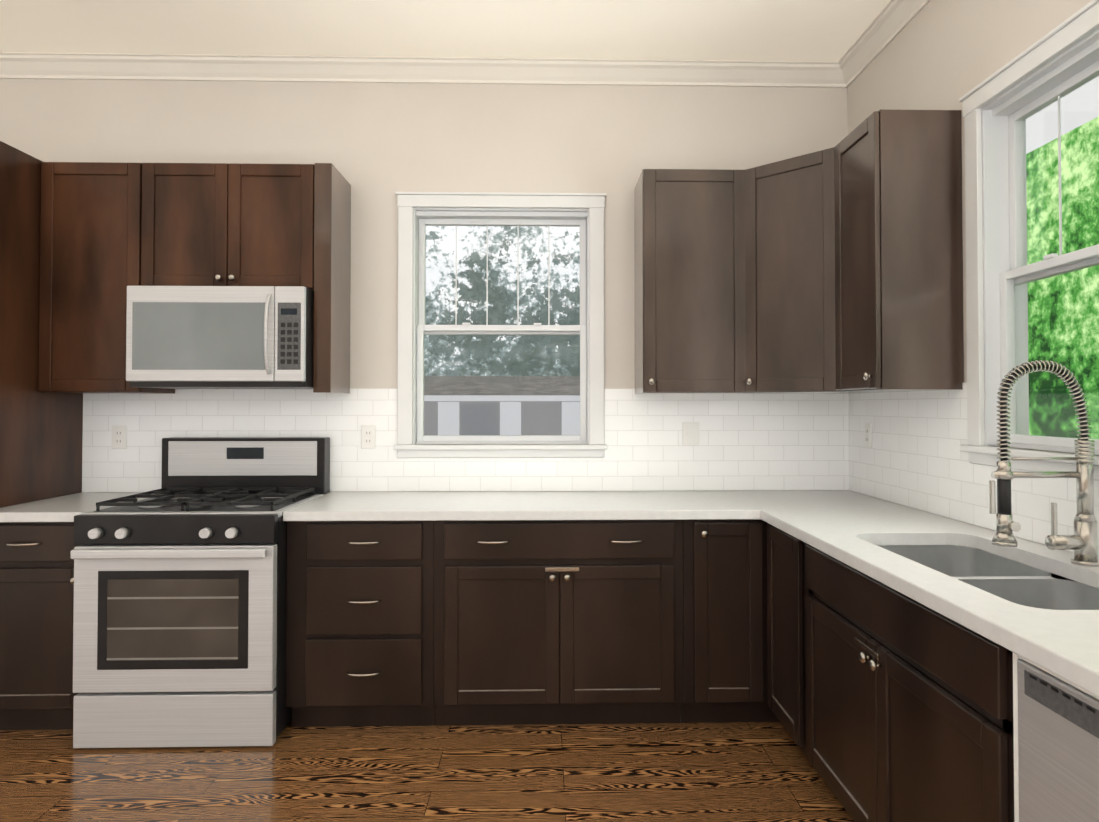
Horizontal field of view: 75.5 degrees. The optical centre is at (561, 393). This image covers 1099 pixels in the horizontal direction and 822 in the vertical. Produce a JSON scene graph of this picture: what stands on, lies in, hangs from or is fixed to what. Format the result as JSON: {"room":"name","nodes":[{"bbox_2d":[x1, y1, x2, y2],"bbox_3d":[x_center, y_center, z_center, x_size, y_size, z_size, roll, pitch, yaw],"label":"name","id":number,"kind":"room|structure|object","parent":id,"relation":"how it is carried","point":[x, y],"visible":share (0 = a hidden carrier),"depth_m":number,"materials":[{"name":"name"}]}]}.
{"room":"kitchen","nodes":[
{"label":"kitchen","id":0,"kind":"room"},
{"bbox_2d":[0,79,847,494],"bbox_3d":[-1.081,-0.124,3.602,5.370,3.050,0.150,0,-1,-1],"label":"wall","id":1,"kind":"structure","parent":0,"point":[378,145],"depth_m":3.56,"materials":[{"name":"paint"}]},
{"bbox_2d":[38,162,174,393],"bbox_3d":[-2.092,-0.523,3.345,0.507,1.040,0.323,0,-1,-1],"label":"upper cabinet","id":2,"kind":"object","parent":1,"relation":"attached to","point":[110,232],"depth_m":3.19,"materials":[{"name":"brown wood"}]},
{"bbox_2d":[154,163,337,301],"bbox_3d":[-1.512,-0.757,3.363,0.773,0.572,0.323,0,-1,-1],"label":"upper cabinet","id":3,"kind":"object","parent":1,"relation":"attached to","point":[216,224],"depth_m":3.21,"materials":[{"name":"brown wood"}]},
{"bbox_2d":[126,286,313,388],"bbox_3d":[-1.510,-0.246,3.274,0.766,0.440,0.481,0,-1,-1],"label":"over-the-range microwave","id":4,"kind":"object","parent":3,"relation":"attached to","point":[219,337],"visible":0.98,"depth_m":3.09,"materials":[{"name":"silver metal"}]},
{"bbox_2d":[0,52,835,87],"bbox_3d":[-1.079,-1.604,3.512,5.070,0.092,0.080,0,-1,-1],"label":"crown molding","id":5,"kind":"structure","parent":1,"relation":"attached to","point":[13,65],"depth_m":3.52,"materials":[{"name":"paint"}]},
{"bbox_2d":[82,389,845,491],"bbox_3d":[-0.448,0.230,3.532,3.806,0.509,0.008,0,-1,-1],"label":"tile backsplash","id":6,"kind":"structure","parent":1,"relation":"attached to","point":[747,441],"depth_m":3.53,"materials":[{"name":"white tile"}]},
{"bbox_2d":[112,425,126,448],"bbox_3d":[-2.169,0.213,3.482,0.072,0.116,0.009,0,-1,-1],"label":"outlet","id":7,"kind":"object","parent":6,"relation":"attached to","point":[119,436],"visible":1,"depth_m":3.48,"materials":[{"name":"plastic"}]},
{"bbox_2d":[361,425,375,448],"bbox_3d":[-0.954,0.214,3.511,0.072,0.116,0.009,0,-1,-1],"label":"outlet","id":8,"kind":"object","parent":6,"relation":"attached to","point":[368,436],"visible":1,"depth_m":3.51,"materials":[{"name":"plastic"}]},
{"bbox_2d":[683,422,698,444],"bbox_3d":[0.648,0.201,3.548,0.084,0.116,0.012,0,-1,-1],"label":"switch plate","id":9,"kind":"object","parent":6,"relation":"attached to","point":[690,433],"visible":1,"depth_m":3.55,"materials":[{"name":"plastic"}]},
{"bbox_2d":[393,192,606,457],"bbox_3d":[-0.301,-0.341,3.603,1.054,1.318,0.192,0,-1,-1],"label":"window","id":10,"kind":"structure","parent":1,"relation":"in","point":[419,213],"depth_m":3.56,"materials":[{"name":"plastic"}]},
{"bbox_2d":[634,148,829,393],"bbox_3d":[0.917,-0.519,3.267,1.085,1.030,0.622,0,-1,-1],"label":"upper cabinet","id":11,"kind":"object","parent":1,"relation":"attached to","point":[732,267],"depth_m":3.25,"materials":[{"name":"brown wood"}]},
{"bbox_2d":[0,720,853,821],"bbox_3d":[-1.024,1.411,1.152,5.370,0.100,5.000,0,-1,-1],"label":"floor","id":12,"kind":"structure","parent":0,"point":[709,772],"depth_m":2.56,"materials":[{"name":"brown hardwood planks"}]},
{"bbox_2d":[0,522,80,729],"bbox_3d":[-2.171,0.958,3.150,0.516,0.872,0.661,0,-1,-1],"label":"base cabinet","id":13,"kind":"object","parent":12,"relation":"on","point":[36,616],"visible":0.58,"depth_m":2.86,"materials":[{"name":"brown wood"}]},
{"bbox_2d":[0,492,143,521],"bbox_3d":[-2.178,0.500,3.162,0.532,0.040,0.654,0,-1,-1],"label":"countertop","id":14,"kind":"structure","parent":13,"relation":"on","point":[62,508],"depth_m":2.94,"materials":[{"name":"stone"}]},
{"bbox_2d":[0,141,82,507],"bbox_3d":[-2.353,-0.287,3.128,0.020,1.530,0.737,0,-1,-1],"label":"panel","id":15,"kind":"object","parent":14,"relation":"on","point":[41,435],"visible":0.54,"depth_m":3.10,"materials":[{"name":"brown wood"}]},
{"bbox_2d":[71,437,329,747],"bbox_3d":[-1.520,0.801,3.105,0.775,1.185,0.769,0,-1,-1],"label":"gas range","id":16,"kind":"object","parent":12,"relation":"on","point":[179,626],"visible":1,"depth_m":2.77,"materials":[{"name":"silver metal"}]},
{"bbox_2d":[286,521,435,726],"bbox_3d":[-0.831,0.958,3.181,0.598,0.872,0.661,0,-1,-1],"label":"base cabinet","id":17,"kind":"object","parent":12,"relation":"on","point":[359,623],"visible":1,"depth_m":2.89,"materials":[{"name":"brown wood"}]},
{"bbox_2d":[434,520,683,725],"bbox_3d":[-0.016,0.959,3.201,1.028,0.872,0.661,0,-1,-1],"label":"base cabinet","id":18,"kind":"object","parent":12,"relation":"on","point":[558,621],"visible":0.98,"depth_m":2.91,"materials":[{"name":"brown wood"}]},
{"bbox_2d":[680,519,829,787],"bbox_3d":[0.984,0.956,3.024,0.960,0.872,1.062,0,-1,-1],"label":"base cabinet","id":19,"kind":"object","parent":12,"relation":"on","point":[745,590],"visible":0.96,"depth_m":2.92,"materials":[{"name":"brown wood"}]},
{"bbox_2d":[283,491,759,520],"bbox_3d":[-0.168,0.501,3.210,1.928,0.040,0.654,0,-1,-1],"label":"countertop","id":20,"kind":"structure","parent":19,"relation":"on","point":[466,505],"depth_m":3.00,"materials":[{"name":"stone"}]},
{"bbox_2d":[736,490,1098,696],"bbox_3d":[1.165,0.480,1.969,0.654,0.040,3.199,0,-1,-1],"label":"countertop","id":21,"kind":"structure","parent":19,"relation":"on","point":[852,529],"depth_m":1.96,"materials":[{"name":"stone"}]},
{"bbox_2d":[877,545,1098,609],"bbox_3d":[1.169,0.608,1.928,0.408,0.215,0.898,0,-1,-1],"label":"double-bowl sink","id":22,"kind":"object","parent":21,"relation":"in","point":[1013,581],"visible":0.06,"depth_m":1.93,"materials":[{"name":"silver metal"}]},
{"bbox_2d":[989,360,1098,566],"bbox_3d":[1.302,0.184,1.918,0.295,0.550,0.066,0,-1,-1],"label":"pull-down faucet","id":23,"kind":"object","parent":21,"relation":"on","point":[1082,542],"visible":1,"depth_m":1.91,"materials":[{"name":"silver metal"}]},
{"bbox_2d":[805,544,1076,821],"bbox_3d":[1.160,0.938,1.948,0.659,0.872,1.093,0,-1,-1],"label":"base cabinet","id":24,"kind":"object","parent":12,"relation":"on","point":[909,709],"visible":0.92,"depth_m":1.82,"materials":[{"name":"brown wood"}]},
{"bbox_2d":[1013,652,1098,821],"bbox_3d":[1.173,0.926,1.097,0.661,0.868,0.600,0,-1,-1],"label":"dishwasher","id":25,"kind":"object","parent":12,"relation":"on","point":[1056,743],"visible":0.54,"depth_m":1.28,"materials":[{"name":"silver metal"}]},
{"bbox_2d":[0,0,890,61],"bbox_3d":[-1.024,-1.739,1.205,5.370,0.100,5.000,0,-1,-1],"label":"ceiling","id":26,"kind":"structure","parent":0,"point":[783,30],"depth_m":3.22,"materials":[{"name":"paint"}]},
{"bbox_2d":[847,0,1098,559],"bbox_3d":[1.587,-0.164,1.165,0.150,3.050,4.850,0,-1,-1],"label":"wall","id":27,"kind":"structure","parent":0,"point":[940,54],"depth_m":2.68,"materials":[{"name":"paint"}]},
{"bbox_2d":[832,0,929,87],"bbox_3d":[1.470,-1.642,1.267,0.080,0.092,4.530,0,-1,-1],"label":"crown molding","id":28,"kind":"structure","parent":27,"relation":"attached to","point":[888,25],"depth_m":3.21,"materials":[{"name":"paint"}]},
{"bbox_2d":[830,109,963,393],"bbox_3d":[1.300,-0.525,2.920,0.335,1.030,0.630,0,-1,-1],"label":"upper cabinet","id":29,"kind":"object","parent":27,"relation":"attached to","point":[837,268],"depth_m":2.61,"materials":[{"name":"brown wood"}]},
{"bbox_2d":[846,382,1098,558],"bbox_3d":[1.489,0.204,1.972,0.007,0.509,3.180,0,-1,-1],"label":"tile backsplash","id":30,"kind":"structure","parent":27,"relation":"attached to","point":[914,456],"depth_m":2.78,"materials":[{"name":"white tile"}]},
{"bbox_2d":[864,423,871,447],"bbox_3d":[1.446,0.197,3.352,0.009,0.116,0.072,0,-1,-1],"label":"outlet","id":31,"kind":"object","parent":30,"relation":"attached to","point":[867,435],"visible":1,"depth_m":3.34,"materials":[{"name":"plastic"}]},
{"bbox_2d":[959,0,1098,479],"bbox_3d":[1.545,-0.422,2.051,0.192,1.322,1.054,0,-1,-1],"label":"window","id":32,"kind":"structure","parent":27,"relation":"in","point":[1058,63],"depth_m":2.46,"materials":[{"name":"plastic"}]},
{"bbox_2d":[1026,77,1098,153],"bbox_3d":[2.346,-1.747,3.135,1.440,0.320,6.000,0,-1,-1],"label":"soffit","id":33,"kind":"structure","parent":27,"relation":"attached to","point":[1037,131],"depth_m":4.09,"materials":[{"name":"white"}]},
{"label":"outside","id":34,"kind":"structure","parent":0,"visible":0},
{"bbox_2d":[424,226,579,375],"bbox_3d":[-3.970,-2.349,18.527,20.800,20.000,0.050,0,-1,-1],"label":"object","id":35,"kind":"object","parent":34,"point":[470,242],"depth_m":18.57,"materials":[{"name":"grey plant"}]},
{"bbox_2d":[424,376,579,434],"bbox_3d":[-0.731,2.587,12.619,11.600,5.930,2.950,0,-1,-1],"label":"neighbouring house","id":36,"kind":"structure","parent":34,"point":[506,399],"depth_m":11.51,"materials":[{"name":"grey"}]},
{"bbox_2d":[424,226,579,407],"bbox_3d":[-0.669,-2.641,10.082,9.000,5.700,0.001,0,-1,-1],"label":"foliage","id":37,"kind":"object","parent":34,"point":[547,339],"depth_m":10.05,"materials":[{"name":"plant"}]},
{"bbox_2d":[1026,116,1098,438],"bbox_3d":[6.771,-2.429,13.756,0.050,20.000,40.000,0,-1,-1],"label":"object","id":38,"kind":"structure","parent":34,"point":[1092,390],"depth_m":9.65,"materials":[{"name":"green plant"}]}
]}

